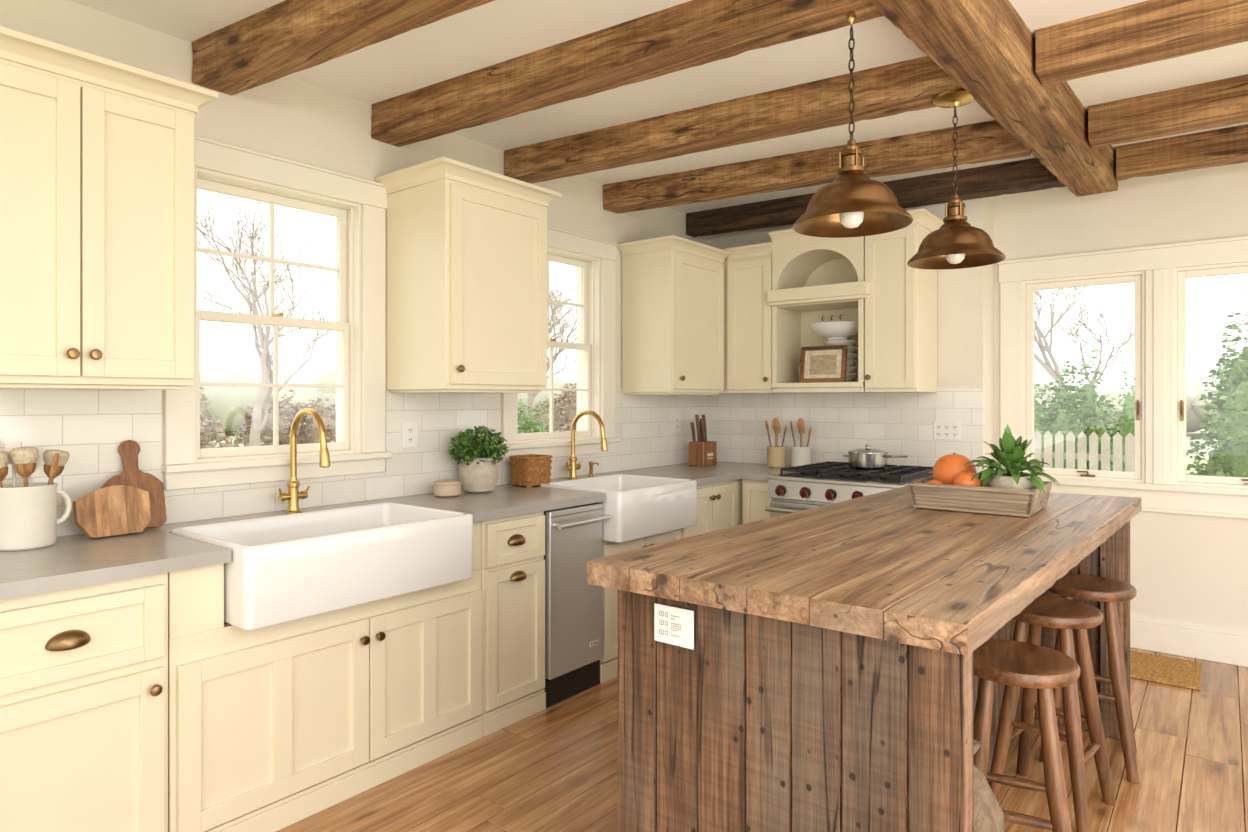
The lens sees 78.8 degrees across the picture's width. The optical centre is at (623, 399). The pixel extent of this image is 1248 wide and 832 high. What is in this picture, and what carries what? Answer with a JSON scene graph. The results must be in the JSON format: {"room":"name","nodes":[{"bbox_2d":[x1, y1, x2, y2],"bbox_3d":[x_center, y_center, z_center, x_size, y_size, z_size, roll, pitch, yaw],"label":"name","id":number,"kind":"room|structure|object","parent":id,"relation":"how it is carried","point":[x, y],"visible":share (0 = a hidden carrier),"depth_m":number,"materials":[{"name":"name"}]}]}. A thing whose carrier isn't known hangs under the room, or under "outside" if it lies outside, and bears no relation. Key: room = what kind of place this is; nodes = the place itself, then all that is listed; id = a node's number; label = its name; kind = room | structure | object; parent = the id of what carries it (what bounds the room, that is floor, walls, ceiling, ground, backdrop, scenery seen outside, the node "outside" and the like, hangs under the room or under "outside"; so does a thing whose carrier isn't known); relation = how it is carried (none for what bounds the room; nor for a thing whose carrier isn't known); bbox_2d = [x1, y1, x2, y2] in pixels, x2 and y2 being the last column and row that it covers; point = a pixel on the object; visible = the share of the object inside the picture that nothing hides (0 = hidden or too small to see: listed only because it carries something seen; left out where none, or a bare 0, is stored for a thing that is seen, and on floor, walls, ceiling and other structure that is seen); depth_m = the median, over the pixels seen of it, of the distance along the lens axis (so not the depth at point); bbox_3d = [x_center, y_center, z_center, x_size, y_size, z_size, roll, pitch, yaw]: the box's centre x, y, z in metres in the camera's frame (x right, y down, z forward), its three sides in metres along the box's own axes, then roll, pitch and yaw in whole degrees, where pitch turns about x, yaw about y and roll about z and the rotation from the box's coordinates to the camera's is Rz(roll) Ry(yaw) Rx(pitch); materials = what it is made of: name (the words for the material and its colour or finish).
{"room":"farmhouse kitchen","nodes":[
{"label":"farmhouse kitchen","id":0,"kind":"room"},
{"bbox_2d":[0,0,706,536],"bbox_3d":[-1.082,0.125,3.533,0.180,3.050,6.200,0,0,38],"label":"wall","id":1,"kind":"structure","parent":0,"point":[287,117],"depth_m":3.11,"materials":[{"name":"paint"}]},
{"bbox_2d":[0,26,218,389],"bbox_3d":[-1.778,-0.507,2.152,0.423,0.948,1.030,0,0,38],"label":"upper cabinet","id":2,"kind":"object","parent":1,"relation":"attached to","point":[97,153],"visible":1,"depth_m":2.18,"materials":[{"name":"beige paint"}]},
{"bbox_2d":[161,135,391,490],"bbox_3d":[-1.403,-0.319,3.082,0.235,1.278,0.919,0,0,38],"label":"window","id":3,"kind":"structure","parent":1,"relation":"in","point":[359,326],"depth_m":3.15,"materials":[{"name":"white paint"}]},
{"bbox_2d":[0,389,706,536],"bbox_3d":[-0.822,0.185,3.710,0.008,0.510,4.600,0,0,38],"label":"backsplash","id":4,"kind":"structure","parent":1,"relation":"attached to","point":[90,425],"depth_m":3.11,"materials":[{"name":"tile"}]},
{"bbox_2d":[402,422,417,447],"bbox_3d":[-0.983,0.160,3.493,0.007,0.120,0.085,0,0,38],"label":"outlet plate","id":5,"kind":"object","parent":1,"relation":"attached to","point":[409,429],"visible":1,"depth_m":3.49,"materials":[{"name":"white plastic"}]},
{"bbox_2d":[375,157,560,392],"bbox_3d":[-0.696,-0.507,3.480,0.473,0.948,0.695,0,0,38],"label":"upper cabinet","id":6,"kind":"object","parent":1,"relation":"attached to","point":[466,244],"visible":1,"depth_m":3.29,"materials":[{"name":"beige paint"}]},
{"bbox_2d":[501,226,620,461],"bbox_3d":[-0.403,-0.319,4.347,0.235,1.278,0.944,0,0,38],"label":"window","id":7,"kind":"structure","parent":1,"relation":"in","point":[595,345],"depth_m":4.57,"materials":[{"name":"white paint"}]},
{"bbox_2d":[617,235,729,394],"bbox_3d":[0.324,-0.497,4.810,0.423,0.928,0.648,0,0,38],"label":"upper cabinet","id":8,"kind":"object","parent":1,"relation":"attached to","point":[673,286],"visible":1,"depth_m":4.63,"materials":[{"name":"beige paint"}]},
{"bbox_2d":[673,415,680,431],"bbox_3d":[0.363,0.160,5.195,0.007,0.120,0.080,0,0,38],"label":"outlet plate","id":9,"kind":"object","parent":1,"relation":"attached to","point":[676,418],"visible":1,"depth_m":5.19,"materials":[{"name":"white plastic"}]},
{"bbox_2d":[459,456,497,492],"bbox_3d":[-0.695,0.356,3.635,0.184,0.165,0.184,0,0,38],"label":"pot","id":10,"kind":"object","parent":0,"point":[479,474],"depth_m":3.56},
{"bbox_2d":[69,0,1247,213],"bbox_3d":[0.794,-1.360,2.036,4.980,0.120,6.180,0,0,38],"label":"ceiling","id":11,"kind":"structure","parent":0,"point":[496,31],"depth_m":2.98,"materials":[{"name":"paint"}]},
{"bbox_2d":[192,0,493,95],"bbox_3d":[-0.617,-1.225,2.264,2.141,0.150,0.158,0,0,31],"label":"ceiling beam","id":12,"kind":"structure","parent":11,"relation":"attached to","point":[287,37],"depth_m":2.48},
{"bbox_2d":[371,0,883,146],"bbox_3d":[-0.159,-1.224,2.809,2.173,0.151,0.158,0,0,33],"label":"ceiling beam","id":13,"kind":"structure","parent":11,"relation":"attached to","point":[692,33],"depth_m":2.67,"materials":[{"name":"wood"}]},
{"bbox_2d":[792,12,912,237],"bbox_3d":[0.676,-0.829,2.257,0.343,0.638,0.343,0,0,38],"label":"pendant lamp","id":14,"kind":"object","parent":13,"relation":"hanging from","point":[854,204],"visible":1,"depth_m":2.23,"materials":[{"name":"gold metal"}]},
{"bbox_2d":[504,56,962,183],"bbox_3d":[0.363,-1.225,3.440,2.220,0.150,0.159,0,0,32],"label":"ceiling beam","id":15,"kind":"structure","parent":11,"relation":"attached to","point":[913,84],"depth_m":3.29,"materials":[{"name":"wood"}]},
{"bbox_2d":[603,120,1030,213],"bbox_3d":[0.899,-1.225,4.087,2.272,0.151,0.159,0,0,30],"label":"ceiling beam","id":16,"kind":"structure","parent":11,"relation":"attached to","point":[981,142],"depth_m":3.97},
{"bbox_2d":[686,158,1065,236],"bbox_3d":[1.417,-1.224,4.693,2.299,0.151,0.128,0,0,34],"label":"ceiling beam","id":17,"kind":"structure","parent":11,"relation":"attached to","point":[1027,175],"depth_m":4.42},
{"bbox_2d":[869,0,1117,196],"bbox_3d":[1.065,-1.205,2.409,0.203,0.191,4.496,0,0,41],"label":"ceiling beam","id":18,"kind":"structure","parent":11,"relation":"attached to","point":[985,46],"depth_m":2.66,"materials":[{"name":"wood"}]},
{"bbox_2d":[907,88,1005,269],"bbox_3d":[1.252,-0.831,2.873,0.343,0.634,0.343,0,0,38],"label":"pendant lamp","id":19,"kind":"object","parent":18,"relation":"hanging from","point":[956,244],"visible":1,"depth_m":2.84,"materials":[{"name":"gold metal"}]},
{"bbox_2d":[1036,0,1247,85],"bbox_3d":[2.432,-1.225,2.023,2.352,0.150,0.166,0,0,37],"label":"ceiling beam","id":20,"kind":"structure","parent":11,"relation":"attached to","point":[1149,31],"depth_m":2.51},
{"bbox_2d":[1088,74,1247,148],"bbox_3d":[3.021,-1.225,2.729,2.304,0.151,0.167,0,0,37],"label":"ceiling beam","id":21,"kind":"structure","parent":11,"relation":"attached to","point":[1223,102],"depth_m":3.20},
{"bbox_2d":[1116,124,1247,180],"bbox_3d":[3.467,-1.225,3.263,2.268,0.150,0.136,0,0,37],"label":"ceiling beam","id":22,"kind":"structure","parent":11,"relation":"attached to","point":[1224,146],"depth_m":3.73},
{"bbox_2d":[719,242,772,393],"bbox_3d":[0.754,-0.513,5.115,0.719,0.936,0.423,0,0,38],"label":"upper cabinet","id":23,"kind":"object","parent":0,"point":[747,269],"visible":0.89,"depth_m":4.86,"materials":[{"name":"beige paint"}]},
{"bbox_2d":[277,648,1247,831],"bbox_3d":[0.741,1.365,1.824,4.798,0.030,6.178,0,0,38],"label":"floor","id":24,"kind":"structure","parent":0,"point":[553,769],"depth_m":2.73,"materials":[{"name":"brown wood"}]},
{"bbox_2d":[0,573,167,831],"bbox_3d":[-1.713,0.915,2.046,0.654,0.869,0.684,0,0,38],"label":"base cabinet","id":25,"kind":"object","parent":24,"relation":"on","point":[84,669],"visible":0.96,"depth_m":1.98,"materials":[{"name":"beige paint"}]},
{"bbox_2d":[168,521,482,831],"bbox_3d":[-1.143,0.915,2.767,0.654,0.869,1.146,0,0,38],"label":"base cabinet","id":26,"kind":"object","parent":24,"relation":"on","point":[271,728],"visible":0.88,"depth_m":2.46,"materials":[{"name":"beige paint"}]},
{"bbox_2d":[481,511,545,736],"bbox_3d":[-0.678,0.915,3.360,0.647,0.869,0.354,0,0,38],"label":"base cabinet","id":27,"kind":"object","parent":24,"relation":"on","point":[513,547],"visible":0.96,"depth_m":3.16,"materials":[{"name":"beige paint"}]},
{"bbox_2d":[544,502,609,707],"bbox_3d":[-0.427,0.916,3.628,0.668,0.868,0.366,0,0,38],"label":"dishwasher","id":28,"kind":"object","parent":24,"relation":"on","point":[573,535],"visible":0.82,"depth_m":3.43,"materials":[{"name":"silver metal"}]},
{"bbox_2d":[600,529,680,683],"bbox_3d":[-0.121,1.014,4.059,0.654,0.672,0.678,0,0,38],"label":"base cabinet","id":29,"kind":"object","parent":24,"relation":"on","point":[609,661],"visible":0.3,"depth_m":3.68,"materials":[{"name":"beige paint"}]},
{"bbox_2d":[681,479,741,537],"bbox_3d":[0.476,0.915,4.814,0.654,0.869,1.238,0,0,38],"label":"base cabinet","id":30,"kind":"object","parent":24,"relation":"on","point":[719,505],"visible":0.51,"depth_m":4.43,"materials":[{"name":"beige paint"}]},
{"bbox_2d":[0,461,791,599],"bbox_3d":[-0.442,0.459,3.467,0.887,0.038,4.491,0,0,38],"label":"countertop","id":31,"kind":"structure","parent":30,"relation":"on","point":[74,561],"depth_m":2.35,"materials":[{"name":"grey stone"}]},
{"bbox_2d":[0,482,71,550],"bbox_3d":[-1.786,0.346,2.275,0.169,0.185,0.161,0,0,-10],"label":"utensil crock","id":32,"kind":"object","parent":31,"relation":"on","point":[28,515],"visible":0.94,"depth_m":2.22,"materials":[{"name":"beige ceramic"}]},
{"bbox_2d":[0,451,8,487],"bbox_3d":[-1.839,0.289,2.223,0.065,0.275,0.071,0,0,6],"label":"wooden brush","id":33,"kind":"object","parent":32,"relation":"in","point":[4,456],"visible":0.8,"depth_m":2.22,"materials":[{"name":"brown wood"}]},
{"bbox_2d":[5,442,21,487],"bbox_3d":[-1.827,0.275,2.278,0.040,0.300,0.022,0,0,-17],"label":"spatula","id":34,"kind":"object","parent":32,"relation":"in","point":[9,446],"visible":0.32,"depth_m":2.27,"materials":[{"name":"beige wood"}]},
{"bbox_2d":[11,447,38,486],"bbox_3d":[-1.778,0.282,2.256,0.065,0.286,0.065,0,0,38],"label":"wooden brush","id":35,"kind":"object","parent":32,"relation":"in","point":[24,458],"visible":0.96,"depth_m":2.24,"materials":[{"name":"brown wood"}]},
{"bbox_2d":[47,453,58,484],"bbox_3d":[-1.734,0.293,2.286,0.048,0.267,0.062,0,0,38],"label":"wooden spoon","id":36,"kind":"object","parent":32,"relation":"in","point":[54,465],"visible":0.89,"depth_m":2.29,"materials":[{"name":"brown wood"}]},
{"bbox_2d":[43,449,69,483],"bbox_3d":[-1.745,0.289,2.332,0.065,0.274,0.074,0,0,11],"label":"wooden brush","id":37,"kind":"object","parent":32,"relation":"in","point":[48,455],"visible":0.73,"depth_m":2.32,"materials":[{"name":"brown wood"}]},
{"bbox_2d":[73,485,150,538],"bbox_3d":[-1.652,0.358,2.457,0.066,0.162,0.205,0,0,38],"label":"cutting board","id":38,"kind":"object","parent":31,"relation":"on","point":[116,510],"visible":1,"depth_m":2.44,"materials":[{"name":"brown wood"}]},
{"bbox_2d":[100,440,166,528],"bbox_3d":[-1.663,0.286,2.571,0.089,0.302,0.185,0,0,38],"label":"cutting board","id":39,"kind":"object","parent":31,"relation":"on","point":[129,450],"visible":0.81,"depth_m":2.59,"materials":[{"name":"brown wood"}]},
{"bbox_2d":[278,408,329,513],"bbox_3d":[-1.204,0.235,2.897,0.277,0.410,0.127,0,0,38],"label":"faucet","id":40,"kind":"object","parent":31,"relation":"on","point":[293,495],"visible":1,"depth_m":2.94,"materials":[{"name":"gold metal"}]},
{"bbox_2d":[171,502,472,629],"bbox_3d":[-1.038,0.549,2.698,0.545,0.242,0.855,0,0,38],"label":"farmhouse sink","id":41,"kind":"object","parent":31,"relation":"in","point":[289,567],"visible":0.86,"depth_m":2.53,"materials":[{"name":"white ceramic"}]},
{"bbox_2d":[433,479,460,496],"bbox_3d":[-0.808,0.402,3.476,0.128,0.075,0.128,0,0,38],"label":"lidded jar","id":42,"kind":"object","parent":31,"relation":"on","point":[447,487],"visible":1,"depth_m":3.43,"materials":[{"name":"beige ceramic"}]},
{"bbox_2d":[449,426,508,492],"bbox_3d":[-0.695,0.281,3.636,0.260,0.316,0.307,0,0,38],"label":"potted herb","id":43,"kind":"object","parent":31,"relation":"on","point":[478,472],"visible":1,"depth_m":3.57,"materials":[{"name":"green plant"}]},
{"bbox_2d":[509,454,552,487],"bbox_3d":[-0.478,0.362,3.909,0.156,0.153,0.186,0,0,38],"label":"wicker basket","id":44,"kind":"object","parent":31,"relation":"on","point":[530,470],"visible":0.99,"depth_m":3.85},
{"bbox_2d":[565,410,607,479],"bbox_3d":[-0.200,0.247,4.167,0.277,0.386,0.127,0,0,38],"label":"faucet","id":45,"kind":"object","parent":31,"relation":"on","point":[572,466],"visible":0.99,"depth_m":4.21,"materials":[{"name":"gold metal"}]},
{"bbox_2d":[588,461,598,476],"bbox_3d":[-0.172,0.395,4.343,0.078,0.090,0.036,0,0,38],"label":"soap dispenser","id":46,"kind":"object","parent":31,"relation":"on","point":[591,463],"visible":0.99,"depth_m":4.35,"materials":[{"name":"gold metal"}]},
{"bbox_2d":[540,474,696,542],"bbox_3d":[-0.022,0.549,3.982,0.545,0.242,0.673,0,0,38],"label":"farmhouse sink","id":47,"kind":"object","parent":31,"relation":"in","point":[637,506],"visible":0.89,"depth_m":3.80,"materials":[{"name":"white ceramic"}]},
{"bbox_2d":[689,414,716,466],"bbox_3d":[0.529,0.268,5.102,0.120,0.341,0.170,0,0,38],"label":"knife block","id":48,"kind":"object","parent":31,"relation":"on","point":[702,452],"visible":1,"depth_m":5.07,"materials":[{"name":"brown wood"}]},
{"bbox_2d":[766,446,786,467],"bbox_3d":[0.998,0.371,4.973,0.130,0.135,0.130,0,0,38],"label":"utensil crock","id":49,"kind":"object","parent":31,"relation":"on","point":[776,456],"visible":0.97,"depth_m":4.92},
{"bbox_2d":[772,418,779,446],"bbox_3d":[0.992,0.271,4.926,0.048,0.311,0.065,0,0,38],"label":"wooden spoon","id":50,"kind":"object","parent":49,"relation":"in","point":[775,423],"visible":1,"depth_m":4.91,"materials":[{"name":"brown wood"}]},
{"bbox_2d":[791,446,811,467],"bbox_3d":[1.142,0.369,4.898,0.130,0.140,0.130,0,0,38],"label":"utensil crock","id":51,"kind":"object","parent":31,"relation":"on","point":[800,456],"visible":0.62,"depth_m":4.85,"materials":[{"name":"beige ceramic"}]},
{"bbox_2d":[797,418,804,446],"bbox_3d":[1.136,0.271,4.851,0.048,0.311,0.065,0,0,38],"label":"wooden spoon","id":52,"kind":"object","parent":51,"relation":"in","point":[800,423],"visible":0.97,"depth_m":4.83,"materials":[{"name":"brown wood"}]},
{"bbox_2d":[742,479,770,523],"bbox_3d":[0.992,0.915,4.778,0.258,0.869,0.654,0,0,38],"label":"base cabinet","id":53,"kind":"object","parent":24,"relation":"on","point":[755,499],"visible":0.14,"depth_m":4.58,"materials":[{"name":"beige paint"}]},
{"bbox_2d":[765,461,932,517],"bbox_3d":[1.341,0.872,4.387,0.762,0.956,0.830,0,0,38],"label":"range","id":54,"kind":"object","parent":24,"relation":"on","point":[803,488],"visible":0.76,"depth_m":4.22,"materials":[{"name":"silver metal"}]},
{"bbox_2d":[769,461,932,488],"bbox_3d":[1.364,0.424,4.415,0.762,0.061,0.758,0,0,38],"label":"cooktop","id":55,"kind":"object","parent":54,"relation":"in","point":[827,475],"depth_m":4.23,"materials":[{"name":"black metal"}]},
{"bbox_2d":[842,444,908,468],"bbox_3d":[1.436,0.326,4.388,0.225,0.136,0.359,0,0,-18],"label":"saucepan","id":56,"kind":"object","parent":54,"relation":"on","point":[861,458],"visible":1,"depth_m":4.35,"materials":[{"name":"metal"}]},
{"bbox_2d":[587,486,1140,831],"bbox_3d":[1.024,0.875,2.520,0.891,0.951,2.402,0,0,41],"label":"kitchen island","id":57,"kind":"object","parent":24,"relation":"on","point":[828,682],"visible":0.83,"depth_m":1.71,"materials":[{"name":"brown wood"}]},
{"bbox_2d":[654,603,693,649],"bbox_3d":[0.118,0.535,1.800,0.112,0.090,0.004,0,0,38],"label":"outlet plate","id":58,"kind":"object","parent":57,"relation":"attached to","point":[672,625],"visible":1,"depth_m":1.80,"materials":[{"name":"white plastic"}]},
{"bbox_2d":[659,611,680,636],"bbox_3d":[0.109,0.533,1.804,0.062,0.056,0.001,0,0,38],"label":"print","id":59,"kind":"object","parent":58,"relation":"attached to","point":[669,621],"depth_m":1.80},
{"bbox_2d":[908,476,1051,516],"bbox_3d":[1.317,0.350,2.811,0.416,0.094,0.352,0,0,38],"label":"wooden tray","id":60,"kind":"object","parent":57,"relation":"on","point":[975,499],"visible":0.92,"depth_m":2.68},
{"bbox_2d":[932,453,976,484],"bbox_3d":[1.254,0.278,2.884,0.156,0.154,0.156,0,0,38],"label":"orange","id":61,"kind":"object","parent":60,"relation":"in","point":[945,469],"visible":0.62,"depth_m":2.83,"materials":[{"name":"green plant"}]},
{"bbox_2d":[953,471,979,485],"bbox_3d":[1.244,0.301,2.758,0.090,0.090,0.090,0,0,38],"label":"orange","id":62,"kind":"object","parent":60,"relation":"in","point":[963,478],"visible":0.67,"depth_m":2.73,"materials":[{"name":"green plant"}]},
{"bbox_2d":[965,424,1061,492],"bbox_3d":[1.390,0.236,2.714,0.323,0.300,0.309,0,0,38],"label":"potted plant","id":63,"kind":"object","parent":60,"relation":"in","point":[1011,454],"visible":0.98,"depth_m":2.68,"materials":[{"name":"green plant"}]},
{"bbox_2d":[974,740,1004,831],"bbox_3d":[0.699,1.042,1.659,0.282,0.615,0.284,0,0,38],"label":"burlap sack","id":64,"kind":"object","parent":24,"relation":"on","point":[988,814],"visible":0.13,"depth_m":1.61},
{"bbox_2d":[974,639,1079,831],"bbox_3d":[1.059,1.022,2.057,0.311,0.663,0.312,0,0,27],"label":"bar stool","id":65,"kind":"object","parent":24,"relation":"on","point":[1008,662],"visible":0.72,"depth_m":1.96,"materials":[{"name":"brown wood"}]},
{"bbox_2d":[988,595,1115,831],"bbox_3d":[1.432,1.022,2.552,0.312,0.663,0.311,0,0,-43],"label":"bar stool","id":66,"kind":"object","parent":24,"relation":"on","point":[1066,615],"visible":0.82,"depth_m":2.53,"materials":[{"name":"brown wood"}]},
{"bbox_2d":[1039,574,1138,782],"bbox_3d":[1.760,1.022,2.879,0.311,0.663,0.312,0,0,33],"label":"bar stool","id":67,"kind":"object","parent":24,"relation":"on","point":[1109,591],"visible":0.77,"depth_m":2.76,"materials":[{"name":"brown wood"}]},
{"bbox_2d":[1130,650,1201,690],"bbox_3d":[2.478,1.341,3.956,0.840,0.016,0.440,0,0,38],"label":"door mat","id":68,"kind":"object","parent":24,"relation":"on","point":[1172,671],"visible":0.38,"depth_m":3.76,"materials":[{"name":"fabric"}]},
{"bbox_2d":[707,162,1247,712],"bbox_3d":[2.633,0.125,4.216,4.800,3.050,0.480,0,0,38],"label":"wall","id":69,"kind":"structure","parent":0,"point":[1184,567],"depth_m":4.14,"materials":[{"name":"paint"}]},
{"bbox_2d":[767,229,877,392],"bbox_3d":[1.272,-0.542,4.694,0.632,0.995,0.441,0,0,38],"label":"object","id":70,"kind":"object","parent":69,"relation":"attached to","point":[812,277],"visible":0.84,"depth_m":4.72,"materials":[{"name":"beige paint"}]},
{"bbox_2d":[799,345,847,382],"bbox_3d":[1.210,-0.217,4.617,0.290,0.225,0.052,0,0,38],"label":"picture frame","id":71,"kind":"object","parent":70,"relation":"on","point":[817,363],"visible":0.97,"depth_m":4.61,"materials":[{"name":"brown wood"}]},
{"bbox_2d":[809,354,836,374],"bbox_3d":[1.208,-0.215,4.615,0.170,0.119,0.019,0,0,38],"label":"print","id":72,"kind":"object","parent":71,"relation":"attached to","point":[819,364],"depth_m":4.61},
{"bbox_2d":[771,382,877,392],"bbox_3d":[1.269,-0.075,4.715,0.582,0.060,0.411,0,0,38],"label":"shelf","id":73,"kind":"object","parent":70,"relation":"attached to","point":[778,387],"depth_m":4.56,"materials":[{"name":"beige paint"}]},
{"bbox_2d":[819,313,848,320],"bbox_3d":[1.338,-0.530,4.868,0.200,0.040,0.042,0,0,38],"label":"hook rail","id":74,"kind":"object","parent":70,"relation":"attached to","point":[843,314],"visible":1,"depth_m":4.87,"materials":[{"name":"beige paint"}]},
{"bbox_2d":[846,373,857,381],"bbox_3d":[1.343,-0.137,4.713,0.210,0.060,0.210,0,0,38],"label":"bowl","id":75,"kind":"object","parent":70,"relation":"on","point":[849,376],"visible":0.21,"depth_m":4.64,"materials":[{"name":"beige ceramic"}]},
{"bbox_2d":[846,366,857,372],"bbox_3d":[1.343,-0.176,4.713,0.210,0.060,0.210,0,0,38],"label":"bowl","id":76,"kind":"object","parent":75,"relation":"on","point":[850,369],"visible":0.2,"depth_m":4.63,"materials":[{"name":"beige ceramic"}]},
{"bbox_2d":[847,359,857,365],"bbox_3d":[1.343,-0.216,4.713,0.210,0.060,0.210,0,0,38],"label":"bowl","id":77,"kind":"object","parent":76,"relation":"on","point":[850,362],"visible":0.15,"depth_m":4.63,"materials":[{"name":"beige ceramic"}]},
{"bbox_2d":[847,353,857,359],"bbox_3d":[1.343,-0.257,4.713,0.210,0.060,0.210,0,0,38],"label":"bowl","id":78,"kind":"object","parent":77,"relation":"on","point":[849,355],"visible":0.16,"depth_m":4.63,"materials":[{"name":"beige ceramic"}]},
{"bbox_2d":[847,346,857,352],"bbox_3d":[1.343,-0.296,4.713,0.210,0.060,0.210,0,0,38],"label":"bowl","id":79,"kind":"object","parent":78,"relation":"on","point":[851,349],"visible":0.12,"depth_m":4.63,"materials":[{"name":"beige ceramic"}]},
{"bbox_2d":[823,340,857,345],"bbox_3d":[1.343,-0.337,4.713,0.210,0.060,0.210,0,0,38],"label":"bowl","id":80,"kind":"object","parent":79,"relation":"on","point":[827,342],"visible":0.44,"depth_m":4.63,"materials":[{"name":"beige ceramic"}]},
{"bbox_2d":[808,321,857,339],"bbox_3d":[1.312,-0.417,4.674,0.358,0.097,0.358,0,0,38],"label":"bowl","id":81,"kind":"object","parent":80,"relation":"on","point":[838,330],"visible":0.88,"depth_m":4.56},
{"bbox_2d":[707,388,982,472],"bbox_3d":[1.331,0.185,4.934,1.851,0.510,0.008,0,0,38],"label":"backsplash","id":82,"kind":"structure","parent":69,"relation":"attached to","point":[893,423],"depth_m":4.85,"materials":[{"name":"tile"}]},
{"bbox_2d":[865,208,943,392],"bbox_3d":[1.631,-0.545,4.421,0.346,1.001,0.423,0,0,38],"label":"upper cabinet","id":83,"kind":"object","parent":69,"relation":"attached to","point":[901,304],"visible":0.86,"depth_m":4.31,"materials":[{"name":"beige paint"}]},
{"bbox_2d":[933,421,959,439],"bbox_3d":[1.900,0.180,4.474,0.150,0.110,0.007,0,0,38],"label":"outlet plate","id":84,"kind":"object","parent":69,"relation":"attached to","point":[942,430],"visible":1,"depth_m":4.47,"materials":[{"name":"white plastic"}]},
{"bbox_2d":[1022,271,1144,482],"bbox_3d":[2.647,-0.125,4.375,0.601,1.150,0.213,0,0,38],"label":"window","id":85,"kind":"structure","parent":69,"relation":"in","point":[1028,287],"depth_m":4.29,"materials":[{"name":"white paint"}]},
{"bbox_2d":[997,236,1247,518],"bbox_3d":[3.374,-0.114,3.642,2.925,1.428,0.060,0,0,38],"label":"trim","id":86,"kind":"structure","parent":69,"relation":"attached to","point":[1158,493],"depth_m":4.08,"materials":[{"name":"white paint"}]},
{"bbox_2d":[1130,614,1247,666],"bbox_3d":[3.387,1.260,3.659,2.925,0.180,0.018,0,0,38],"label":"baseboard","id":87,"kind":"structure","parent":69,"relation":"attached to","point":[1186,639],"depth_m":3.98,"materials":[{"name":"white paint"}]},
{"bbox_2d":[1174,262,1247,488],"bbox_3d":[3.215,-0.125,3.926,0.601,1.150,0.213,0,0,38],"label":"window","id":88,"kind":"structure","parent":69,"relation":"in","point":[1180,274],"depth_m":4.03,"materials":[{"name":"white paint"}]},
{"label":"outside","id":89,"kind":"structure","parent":0,"visible":0},
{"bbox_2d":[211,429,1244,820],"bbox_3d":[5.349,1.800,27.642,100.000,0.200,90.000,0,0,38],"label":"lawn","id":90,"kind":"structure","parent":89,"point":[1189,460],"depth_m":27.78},
{"bbox_2d":[200,387,239,448],"bbox_3d":[-9.905,0.637,16.306,3.176,2.105,2.914,0,0,13],"label":"bush","id":91,"kind":"object","parent":90,"relation":"on","point":[207,440],"visible":0.15,"depth_m":16.62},
{"bbox_2d":[197,191,335,445],"bbox_3d":[-6.822,-1.361,14.349,3.939,6.091,5.058,0,0,-21],"label":"bare tree","id":92,"kind":"object","parent":90,"relation":"on","point":[257,424],"visible":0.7,"depth_m":13.69,"materials":[{"name":"grey plant"}]},
{"bbox_2d":[228,389,335,446],"bbox_3d":[-8.205,0.704,19.180,3.108,1.971,3.104,0,0,-17],"label":"bush","id":93,"kind":"object","parent":90,"relation":"on","point":[308,432],"visible":0.34,"depth_m":18.66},
{"bbox_2d":[518,399,556,433],"bbox_3d":[-2.087,0.838,15.428,1.542,1.703,1.600,0,0,38],"label":"bush","id":94,"kind":"object","parent":90,"relation":"on","point":[526,425],"visible":0.22,"depth_m":15.37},
{"bbox_2d":[527,263,576,417],"bbox_3d":[-1.952,-1.151,21.131,4.112,5.686,4.876,0,0,32],"label":"bare tree","id":95,"kind":"object","parent":90,"relation":"on","point":[531,396],"visible":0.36,"depth_m":20.67,"materials":[{"name":"grey plant"}]},
{"bbox_2d":[532,383,576,431],"bbox_3d":[-1.360,0.553,25.312,3.702,2.274,3.825,0,0,-6],"label":"bush","id":96,"kind":"object","parent":90,"relation":"on","point":[564,414],"visible":0.27,"depth_m":24.58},
{"bbox_2d":[200,368,1227,432],"bbox_3d":[6.990,-0.031,31.133,87.351,3.358,33.607,0,0,9],"label":"treeline","id":97,"kind":"object","parent":90,"relation":"on","point":[229,404],"visible":0.09,"depth_m":35.73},
{"bbox_2d":[1034,349,1122,469],"bbox_3d":[7.225,0.425,12.602,2.168,2.530,2.034,0,0,9],"label":"bush","id":98,"kind":"object","parent":90,"relation":"on","point":[1077,412],"visible":0.42,"depth_m":12.25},
{"bbox_2d":[1034,430,1134,471],"bbox_3d":[5.095,1.044,10.071,3.400,1.309,0.120,0,0,38],"label":"picket fence","id":99,"kind":"object","parent":90,"relation":"on","point":[1105,457],"visible":0.23,"depth_m":9.48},
{"bbox_2d":[1034,284,1134,395],"bbox_3d":[10.026,-1.605,18.571,3.954,6.569,5.254,0,0,-29],"label":"bare tree","id":100,"kind":"object","parent":90,"relation":"on","point":[1046,365],"visible":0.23,"depth_m":18.10,"materials":[{"name":"grey plant"}]},
{"bbox_2d":[1098,361,1186,473],"bbox_3d":[7.268,0.568,10.809,1.247,2.244,1.141,0,0,-6],"label":"bush","id":101,"kind":"object","parent":90,"relation":"on","point":[1127,426],"visible":0.16,"depth_m":10.78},
{"bbox_2d":[1186,308,1247,477],"bbox_3d":[10.017,-0.034,11.531,2.259,3.448,2.385,0,0,15],"label":"bush","id":102,"kind":"object","parent":90,"relation":"on","point":[1230,458],"visible":0.87,"depth_m":11.59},
{"bbox_2d":[1199,275,1247,326],"bbox_3d":[8.482,-1.766,9.592,5.171,6.954,6.218,0,0,5],"label":"bare tree","id":103,"kind":"object","parent":90,"relation":"on","point":[1236,320],"visible":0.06,"depth_m":10.59,"materials":[{"name":"grey plant"}]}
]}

